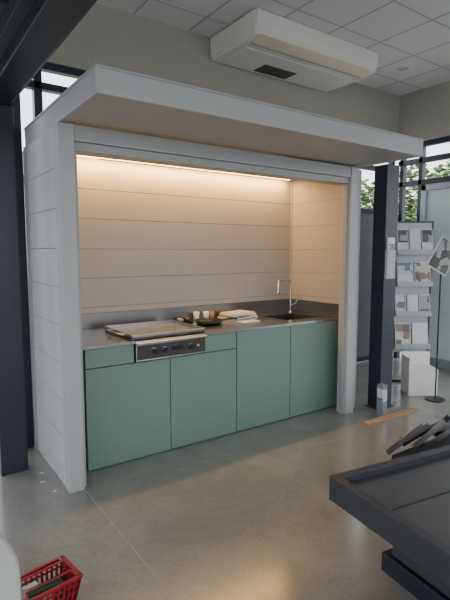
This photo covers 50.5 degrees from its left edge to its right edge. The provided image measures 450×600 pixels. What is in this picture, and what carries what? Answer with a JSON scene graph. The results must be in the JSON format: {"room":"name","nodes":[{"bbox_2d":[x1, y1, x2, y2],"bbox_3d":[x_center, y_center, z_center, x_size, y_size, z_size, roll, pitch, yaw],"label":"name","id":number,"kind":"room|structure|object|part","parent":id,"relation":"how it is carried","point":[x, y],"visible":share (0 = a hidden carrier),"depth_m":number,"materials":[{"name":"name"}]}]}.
{"room":"kitchen showroom","nodes":[
{"label":"kitchen showroom","id":0,"kind":"room"},
{"bbox_2d":[47,3,399,180],"bbox_3d":[-1.637,-0.748,4.245,10.250,3.800,0.200,-4,7,-35],"label":"wall","id":1,"kind":"structure","parent":0,"point":[106,35],"depth_m":4.84,"materials":[{"name":"paint"}]},
{"bbox_2d":[25,62,108,159],"bbox_3d":[-2.228,-0.404,3.814,2.750,3.200,0.080,-4,7,-35],"label":"window","id":2,"kind":"structure","parent":1,"relation":"in","point":[36,85],"depth_m":4.11,"materials":[{"name":"metal"}]},
{"bbox_2d":[357,213,372,356],"bbox_3d":[1.801,-0.188,6.665,1.460,2.040,0.010,-4,7,-35],"label":"pane","id":3,"kind":"object","parent":1,"relation":"attached to","point":[366,222],"visible":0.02,"depth_m":6.79,"materials":[{"name":"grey glass"}]},
{"bbox_2d":[357,161,394,361],"bbox_3d":[1.806,-0.686,6.625,1.600,3.200,0.080,-4,7,-35],"label":"frame","id":4,"kind":"object","parent":1,"relation":"attached to","point":[369,168],"visible":0.02,"depth_m":6.69,"materials":[{"name":"metal"}]},
{"bbox_2d":[0,357,449,599],"bbox_3d":[0.736,1.548,0.895,10.450,0.100,8.760,-4,7,-35],"label":"floor","id":5,"kind":"structure","parent":0,"point":[259,521],"depth_m":2.85,"materials":[{"name":"concrete"}]},
{"bbox_2d":[0,533,21,599],"bbox_3d":[-0.729,1.046,1.094,0.482,0.867,0.554,0,6,0],"label":"shell chair","id":6,"kind":"object","parent":5,"relation":"on","point":[10,577],"visible":1,"depth_m":1.25,"materials":[{"name":"white plastic"}]},
{"bbox_2d":[0,16,34,447],"bbox_3d":[-1.654,-0.696,3.723,0.140,3.800,0.160,-4,7,-35],"label":"steel column","id":7,"kind":"structure","parent":5,"relation":"on","point":[16,104],"depth_m":3.73,"materials":[{"name":"black metal"}]},
{"bbox_2d":[0,0,96,475],"bbox_3d":[-1.458,0.139,0.521,3.290,2.780,4.900,-4,7,-35],"label":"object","id":8,"kind":"object","parent":5,"relation":"on","point":[31,31],"visible":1,"depth_m":3.23,"materials":[{"name":"metal"}]},
{"bbox_3d":[-1.547,-0.036,3.356,0.180,2.560,0.150,-4,7,-35],"label":"post","id":9,"kind":"part","parent":8,"relation":"part of","materials":[{"name":"metal"}]},
{"bbox_2d":[21,555,82,599],"bbox_3d":[-0.792,1.292,2.100,0.269,0.169,0.192,-6,8,-45],"label":"shopping basket","id":10,"kind":"object","parent":5,"relation":"on","point":[65,585],"visible":0.88,"depth_m":2.10,"materials":[{"name":"red plastic"}]},
{"bbox_3d":[-0.836,1.213,2.135,0.232,0.019,0.042,-6,8,-45],"label":"handle","id":11,"kind":"part","parent":10,"relation":"part of","materials":[{"name":"red plastic"}]},
{"bbox_2d":[27,577,60,598],"bbox_3d":[-0.790,1.256,2.083,0.137,0.046,0.038,-4,7,-35],"label":"book","id":12,"kind":"object","parent":10,"relation":"on","point":[57,581],"depth_m":2.07,"materials":[{"name":"green paper"}]},
{"bbox_3d":[-0.749,1.221,2.049,0.232,0.019,0.042,-6,8,-45],"label":"handle","id":13,"kind":"part","parent":10,"relation":"part of","materials":[{"name":"red plastic"}]},
{"bbox_2d":[85,490,175,599],"bbox_3d":[1.082,1.556,0.317,0.005,0.001,7.020,-4,7,-35],"label":"trim","id":14,"kind":"structure","parent":5,"relation":"on","point":[85,490],"depth_m":2.54,"materials":[{"name":"grey metal"}]},
{"bbox_2d":[82,299,338,470],"bbox_3d":[-0.150,0.615,4.426,2.736,1.050,0.780,-4,7,-35],"label":"base cabinet","id":15,"kind":"object","parent":5,"relation":"on","point":[283,365],"visible":0.79,"depth_m":4.07,"materials":[{"name":"teal laminate"}]},
{"bbox_2d":[105,319,206,362],"bbox_3d":[-0.588,0.327,3.938,0.706,0.208,0.639,-4,7,-35],"label":"griddle","id":16,"kind":"object","parent":15,"relation":"in","point":[161,339],"visible":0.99,"depth_m":3.79,"materials":[{"name":"metal"}]},
{"bbox_3d":[-0.865,0.253,3.760,0.056,0.021,0.256,-4,7,-35],"label":"plate handle","id":17,"kind":"part","parent":16,"relation":"part of","materials":[{"name":"silver metal"}]},
{"bbox_3d":[-0.535,0.389,3.610,0.044,0.044,0.032,-4,7,-35],"label":"knob","id":18,"kind":"part","parent":16,"relation":"part of","materials":[{"name":"black plastic"}]},
{"bbox_3d":[-0.591,0.253,3.984,0.650,0.010,0.550,-4,7,-35],"label":"plate","id":19,"kind":"part","parent":16,"relation":"part of","materials":[{"name":"silver metal"}]},
{"bbox_3d":[-0.461,0.384,3.661,0.044,0.044,0.032,-4,7,-35],"label":"knob","id":20,"kind":"part","parent":16,"relation":"part of","materials":[{"name":"black plastic"}]},
{"bbox_3d":[-0.407,0.379,3.728,0.595,0.110,0.008,-4,7,-35],"label":"control panel","id":21,"kind":"part","parent":16,"relation":"part of","materials":[{"name":"metal"}]},
{"bbox_2d":[82,299,288,328],"bbox_3d":[-0.370,0.126,4.692,2.735,0.130,0.015,-4,7,-35],"label":"backsplash","id":22,"kind":"structure","parent":15,"relation":"on","point":[92,320],"depth_m":4.58,"materials":[{"name":"metal"}]},
{"bbox_2d":[82,310,338,349],"bbox_3d":[-0.149,0.234,4.386,2.735,0.022,0.777,-4,7,-35],"label":"countertop","id":23,"kind":"structure","parent":15,"relation":"on","point":[93,338],"depth_m":4.25,"materials":[{"name":"stone"}]},
{"bbox_2d":[175,317,193,322],"bbox_3d":[-0.394,0.190,4.527,0.200,0.035,0.200,-4,7,-35],"label":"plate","id":24,"kind":"object","parent":23,"relation":"on","point":[185,320],"visible":0.88,"depth_m":4.51,"materials":[{"name":"black ceramic"}]},
{"bbox_2d":[193,312,199,319],"bbox_3d":[-0.281,0.155,4.676,0.064,0.075,0.064,-4,7,-35],"label":"cup","id":25,"kind":"object","parent":23,"relation":"on","point":[195,314],"visible":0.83,"depth_m":4.65,"materials":[{"name":"white ceramic"}]},
{"bbox_2d":[203,311,208,317],"bbox_3d":[-0.187,0.150,4.717,0.064,0.075,0.064,-4,7,-35],"label":"cup","id":26,"kind":"object","parent":23,"relation":"on","point":[205,313],"visible":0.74,"depth_m":4.70,"materials":[{"name":"white ceramic"}]},
{"bbox_2d":[209,311,214,317],"bbox_3d":[-0.131,0.145,4.793,0.052,0.070,0.052,-4,7,-35],"label":"glass jar","id":27,"kind":"object","parent":23,"relation":"on","point":[211,313],"visible":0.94,"depth_m":4.77,"materials":[{"name":"orange glass"}]},
{"bbox_2d":[194,317,237,325],"bbox_3d":[-0.097,0.190,4.441,0.398,0.051,0.270,-4,7,-35],"label":"frying pan","id":28,"kind":"object","parent":23,"relation":"on","point":[201,321],"visible":1,"depth_m":4.45,"materials":[{"name":"black metal"}]},
{"bbox_3d":[0.042,0.179,4.460,0.150,0.032,0.021,-2,6,-15],"label":"pan handle","id":29,"kind":"part","parent":28,"relation":"part of","materials":[{"name":"black plastic"}]},
{"bbox_2d":[217,310,257,319],"bbox_3d":[0.129,0.148,4.841,0.341,0.056,0.261,-5,8,-40],"label":"magazine stack","id":30,"kind":"object","parent":23,"relation":"on","point":[240,314],"visible":0.91,"depth_m":4.78,"materials":[{"name":"white paper"}]},
{"bbox_2d":[220,310,254,314],"bbox_3d":[0.129,0.127,4.839,0.290,0.013,0.210,-5,8,-43],"label":"magazine","id":31,"kind":"object","parent":30,"relation":"on","point":[236,312],"depth_m":4.79,"materials":[{"name":"white paper"}]},
{"bbox_2d":[219,313,255,316],"bbox_3d":[0.129,0.141,4.841,0.310,0.013,0.220,-4,7,-36],"label":"magazine","id":32,"kind":"object","parent":30,"relation":"on","point":[220,314],"depth_m":4.75,"materials":[{"name":"white paper"}]},
{"bbox_2d":[219,315,255,317],"bbox_3d":[0.129,0.155,4.842,0.230,0.013,0.320,5,8,43],"label":"magazine","id":33,"kind":"object","parent":30,"relation":"on","point":[220,316],"depth_m":4.74,"materials":[{"name":"white paper"}]},
{"bbox_2d":[217,316,257,319],"bbox_3d":[0.129,0.169,4.843,0.340,0.014,0.240,-5,8,-40],"label":"magazine","id":34,"kind":"object","parent":30,"relation":"on","point":[239,317],"depth_m":4.74,"materials":[{"name":"white paper"}]},
{"bbox_2d":[237,319,259,322],"bbox_3d":[0.225,0.203,4.534,0.200,0.008,0.100,-4,7,-35],"label":"notebook","id":35,"kind":"object","parent":23,"relation":"on","point":[253,320],"visible":1,"depth_m":4.50,"materials":[{"name":"white paper"}]},
{"bbox_2d":[277,279,297,311],"bbox_3d":[0.670,-0.048,5.220,0.291,0.372,0.063,-4,7,-35],"label":"kitchen faucet","id":36,"kind":"object","parent":23,"relation":"on","point":[279,280],"visible":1,"depth_m":5.25,"materials":[{"name":"silver metal"}]},
{"bbox_3d":[0.647,-0.047,5.199,0.225,0.371,0.029,-5,8,-42],"label":"spout","id":37,"kind":"part","parent":36,"relation":"part of","materials":[{"name":"silver metal"}]},
{"bbox_2d":[264,313,312,319],"bbox_3d":[0.665,0.252,4.923,0.440,0.157,0.380,-4,7,-35],"label":"sink basin","id":38,"kind":"object","parent":23,"relation":"in","point":[284,316],"depth_m":5.10,"materials":[{"name":"black metal"}]},
{"bbox_2d":[291,299,338,316],"bbox_3d":[0.956,0.078,5.170,0.014,0.130,0.718,-4,7,-35],"label":"backsplash","id":39,"kind":"structure","parent":15,"relation":"on","point":[323,308],"depth_m":5.12,"materials":[{"name":"metal"}]},
{"bbox_2d":[22,63,423,493],"bbox_3d":[0.054,-0.079,4.014,2.920,2.515,1.706,-4,7,-35],"label":"enclosure","id":40,"kind":"object","parent":5,"relation":"on","point":[102,236],"visible":0.78,"depth_m":3.98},
{"bbox_3d":[0.090,0.090,3.857,2.580,2.210,0.040,-4,7,-35],"label":"post rail","id":41,"kind":"part","parent":40,"relation":"part of","materials":[{"name":"beige wood"}]},
{"bbox_3d":[0.751,-0.151,5.455,0.015,2.370,0.015,-4,7,-35],"label":"corner trim","id":42,"kind":"part","parent":40,"relation":"part of","materials":[{"name":"white wood"}]},
{"bbox_2d":[91,387,447,491],"bbox_3d":[1.200,1.124,4.611,5.100,0.001,0.005,-4,7,-35],"label":"trim","id":43,"kind":"structure","parent":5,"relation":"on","point":[447,387],"depth_m":3.81,"materials":[{"name":"grey metal"}]},
{"bbox_2d":[376,383,387,415],"bbox_3d":[1.532,0.969,4.654,0.070,0.300,0.070,-4,7,-35],"label":"product box","id":44,"kind":"object","parent":5,"relation":"on","point":[382,389],"visible":0.98,"depth_m":4.63,"materials":[{"name":"blue cardboard"}]},
{"bbox_2d":[365,164,399,408],"bbox_3d":[1.590,-0.110,4.795,0.230,2.420,0.190,-4,7,-35],"label":"column","id":45,"kind":"structure","parent":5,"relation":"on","point":[386,181],"depth_m":4.73,"materials":[{"name":"metal"}]},
{"bbox_2d":[384,238,395,278],"bbox_3d":[1.619,-0.409,4.674,0.125,0.400,0.028,-4,7,-35],"label":"holder","id":46,"kind":"object","parent":45,"relation":"attached to","point":[390,251],"visible":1,"depth_m":4.66,"materials":[{"name":"white plastic"}]},
{"bbox_2d":[388,244,394,249],"bbox_3d":[1.625,-0.478,4.659,0.095,0.140,0.002,-4,7,-35],"label":"print","id":47,"kind":"object","parent":46,"relation":"attached to","point":[390,246],"depth_m":4.65},
{"bbox_2d":[363,406,418,425],"bbox_3d":[1.618,1.116,4.606,0.780,0.018,0.070,-4,7,-35],"label":"plank","id":48,"kind":"object","parent":5,"relation":"on","point":[411,409],"visible":1,"depth_m":4.57,"materials":[{"name":"brown wood"}]},
{"bbox_2d":[392,221,433,381],"bbox_3d":[2.281,0.021,5.840,0.500,1.950,0.240,0,6,0],"label":"brochure rack","id":49,"kind":"object","parent":5,"relation":"on","point":[413,284],"visible":0.8,"depth_m":5.78,"materials":[{"name":"metal"}]},
{"bbox_2d":[393,344,430,348],"bbox_3d":[2.281,0.559,5.842,0.430,0.062,0.104,0,6,0],"label":"shelf","id":50,"kind":"object","parent":49,"relation":"attached to","point":[395,346],"depth_m":5.79,"materials":[{"name":"white metal"}]},
{"bbox_2d":[394,311,431,315],"bbox_3d":[2.281,0.162,5.802,0.430,0.062,0.104,0,6,0],"label":"shelf","id":51,"kind":"object","parent":49,"relation":"attached to","point":[396,313],"depth_m":5.75,"materials":[{"name":"white metal"}]},
{"bbox_2d":[395,281,432,286],"bbox_3d":[2.281,-0.197,5.766,0.430,0.062,0.104,0,6,0],"label":"shelf","id":52,"kind":"object","parent":49,"relation":"attached to","point":[398,283],"depth_m":5.72,"materials":[{"name":"white metal"}]},
{"bbox_2d":[397,250,433,254],"bbox_3d":[2.281,-0.575,5.728,0.430,0.062,0.104,0,6,0],"label":"shelf","id":53,"kind":"object","parent":49,"relation":"attached to","point":[399,252],"depth_m":5.68,"materials":[{"name":"white metal"}]},
{"bbox_2d":[381,546,449,599],"bbox_3d":[1.788,1.230,2.086,1.560,0.295,1.400,-3,6,-26],"label":"table base","id":54,"kind":"object","parent":5,"relation":"on","point":[410,575],"visible":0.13,"depth_m":2.21,"materials":[{"name":"black metal"}]},
{"bbox_2d":[329,445,449,586],"bbox_3d":[1.901,1.000,2.197,2.200,0.130,1.700,-3,6,-26],"label":"table","id":55,"kind":"object","parent":54,"relation":"on","point":[405,485],"depth_m":2.29,"materials":[{"name":"grey metal"}]},
{"bbox_3d":[1.901,1.000,2.197,2.200,0.130,1.700,-3,6,-26],"label":"rim","id":56,"kind":"part","parent":55,"relation":"part of","materials":[{"name":"black metal"}]},
{"bbox_2d":[391,490,449,509],"bbox_3d":[1.896,0.968,2.203,2.100,0.004,1.000,-3,6,-26],"label":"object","id":57,"kind":"object","parent":55,"relation":"on","point":[448,491],"visible":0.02,"depth_m":2.28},
{"bbox_2d":[385,415,449,458],"bbox_3d":[1.629,1.032,3.670,1.060,0.371,0.269,-4,7,-35],"label":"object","id":58,"kind":"object","parent":5,"relation":"on","point":[441,427],"visible":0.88,"depth_m":3.50,"materials":[{"name":"black plastic"}]},
{"bbox_2d":[400,351,437,395],"bbox_3d":[2.183,0.823,5.361,0.320,0.450,0.240,0,6,0],"label":"display box","id":59,"kind":"object","parent":5,"relation":"on","point":[417,376],"visible":1,"depth_m":5.26,"materials":[{"name":"white cardboard"}]},
{"bbox_2d":[425,236,449,402],"bbox_3d":[2.204,0.215,4.962,0.390,1.740,0.274,-4,7,-35],"label":"stand","id":60,"kind":"object","parent":5,"relation":"on","point":[439,260],"visible":1,"depth_m":4.83,"materials":[{"name":"black metal"}]},
{"bbox_3d":[2.260,1.066,5.133,0.200,0.012,0.200,-4,7,-35],"label":"arm","id":61,"kind":"part","parent":60,"relation":"part of","materials":[{"name":"metal"}]},
{"bbox_3d":[2.240,0.329,5.002,0.016,1.505,0.136,2,6,20],"label":"arm","id":62,"kind":"part","parent":60,"relation":"part of","materials":[{"name":"metal"}]},
{"bbox_2d":[426,236,449,275],"bbox_3d":[2.217,-0.443,4.840,0.372,0.408,0.074,0,6,0],"label":"sign","id":63,"kind":"object","parent":60,"relation":"on","point":[439,260],"depth_m":4.82,"materials":[{"name":"paper"}]},
{"bbox_2d":[96,0,449,95],"bbox_3d":[0.736,-2.332,0.505,10.450,0.100,8.760,-4,7,-35],"label":"ceiling","id":64,"kind":"structure","parent":0,"point":[393,19],"depth_m":4.64,"materials":[{"name":"tile"}]},
{"bbox_2d":[133,0,449,88],"bbox_3d":[0.754,-2.282,0.522,10.108,0.004,8.360,-4,7,-35],"label":"grid","id":65,"kind":"object","parent":64,"relation":"attached to","point":[146,1],"visible":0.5,"depth_m":4.63,"materials":[{"name":"white metal"}]},
{"bbox_2d":[210,8,377,91],"bbox_3d":[0.785,-2.621,5.154,1.754,0.246,0.770,-4,7,-35],"label":"air conditioner","id":66,"kind":"object","parent":64,"relation":"attached to","point":[263,42],"visible":1,"depth_m":4.89,"materials":[{"name":"white plastic"}]},
{"bbox_2d":[254,65,294,78],"bbox_3d":[0.555,-2.511,5.258,0.440,0.007,0.186,-4,7,-35],"label":"grille","id":67,"kind":"object","parent":66,"relation":"attached to","point":[271,70],"depth_m":5.24,"materials":[{"name":"black metal"}]},
{"bbox_3d":[0.722,-2.518,5.255,1.530,0.010,0.430,-4,7,-35],"label":"intake panel","id":68,"kind":"part","parent":66,"relation":"part of","materials":[{"name":"white plastic"}]},
{"bbox_2d":[394,65,410,71],"bbox_3d":[2.156,-2.805,5.787,0.200,0.014,0.200,-4,7,-35],"label":"recessed light","id":69,"kind":"object","parent":64,"relation":"in","point":[402,68],"visible":1,"depth_m":5.78,"materials":[{"name":"white plastic"}]},
{"bbox_2d":[398,81,449,140],"bbox_3d":[4.955,-0.687,3.639,0.150,3.800,8.360,-4,7,-35],"label":"wall","id":70,"kind":"structure","parent":0,"point":[424,113],"depth_m":6.49,"materials":[{"name":"paint"}]},
{"bbox_2d":[393,136,449,369],"bbox_3d":[4.070,-0.463,4.879,0.110,3.105,5.360,-4,7,-35],"label":"window","id":71,"kind":"structure","parent":70,"relation":"in","point":[423,160],"depth_m":6.53,"materials":[{"name":"metal"}]},
{"bbox_3d":[3.036,-0.306,6.345,0.070,2.500,1.010,-4,7,-35],"label":"frame","id":72,"kind":"part","parent":71,"relation":"part of","materials":[{"name":"metal"}]},
{"bbox_3d":[3.038,-0.326,6.344,0.015,2.300,0.850,-4,7,-35],"label":"pane","id":73,"kind":"part","parent":71,"relation":"part of","materials":[{"name":"clear glass"}]},
{"label":"outside","id":74,"kind":"structure","parent":0,"visible":0},
{"bbox_3d":[2.456,0.388,14.036,100.000,0.180,100.000,-4,7,-35],"label":"ground","id":75,"kind":"structure","parent":74,"visible":0},
{"bbox_2d":[361,179,410,220],"bbox_3d":[5.679,-2.601,19.659,3.828,4.653,3.834,-4,7,-35],"label":"tree","id":76,"kind":"object","parent":75,"relation":"on","point":[365,200],"visible":0.05,"depth_m":18.80,"materials":[{"name":"green plant"}]},
{"bbox_2d":[366,164,442,220],"bbox_3d":[8.661,-3.429,22.310,4.916,5.768,4.815,-4,7,-35],"label":"tree","id":77,"kind":"object","parent":75,"relation":"on","point":[409,201],"visible":0.12,"depth_m":21.51,"materials":[{"name":"green plant"}]},
{"bbox_2d":[411,159,449,220],"bbox_3d":[8.212,-2.382,15.949,3.944,4.959,3.935,-4,7,-35],"label":"tree","id":78,"kind":"object","parent":75,"relation":"on","point":[439,169],"visible":0.06,"depth_m":16.05,"materials":[{"name":"green plant"}]}
]}

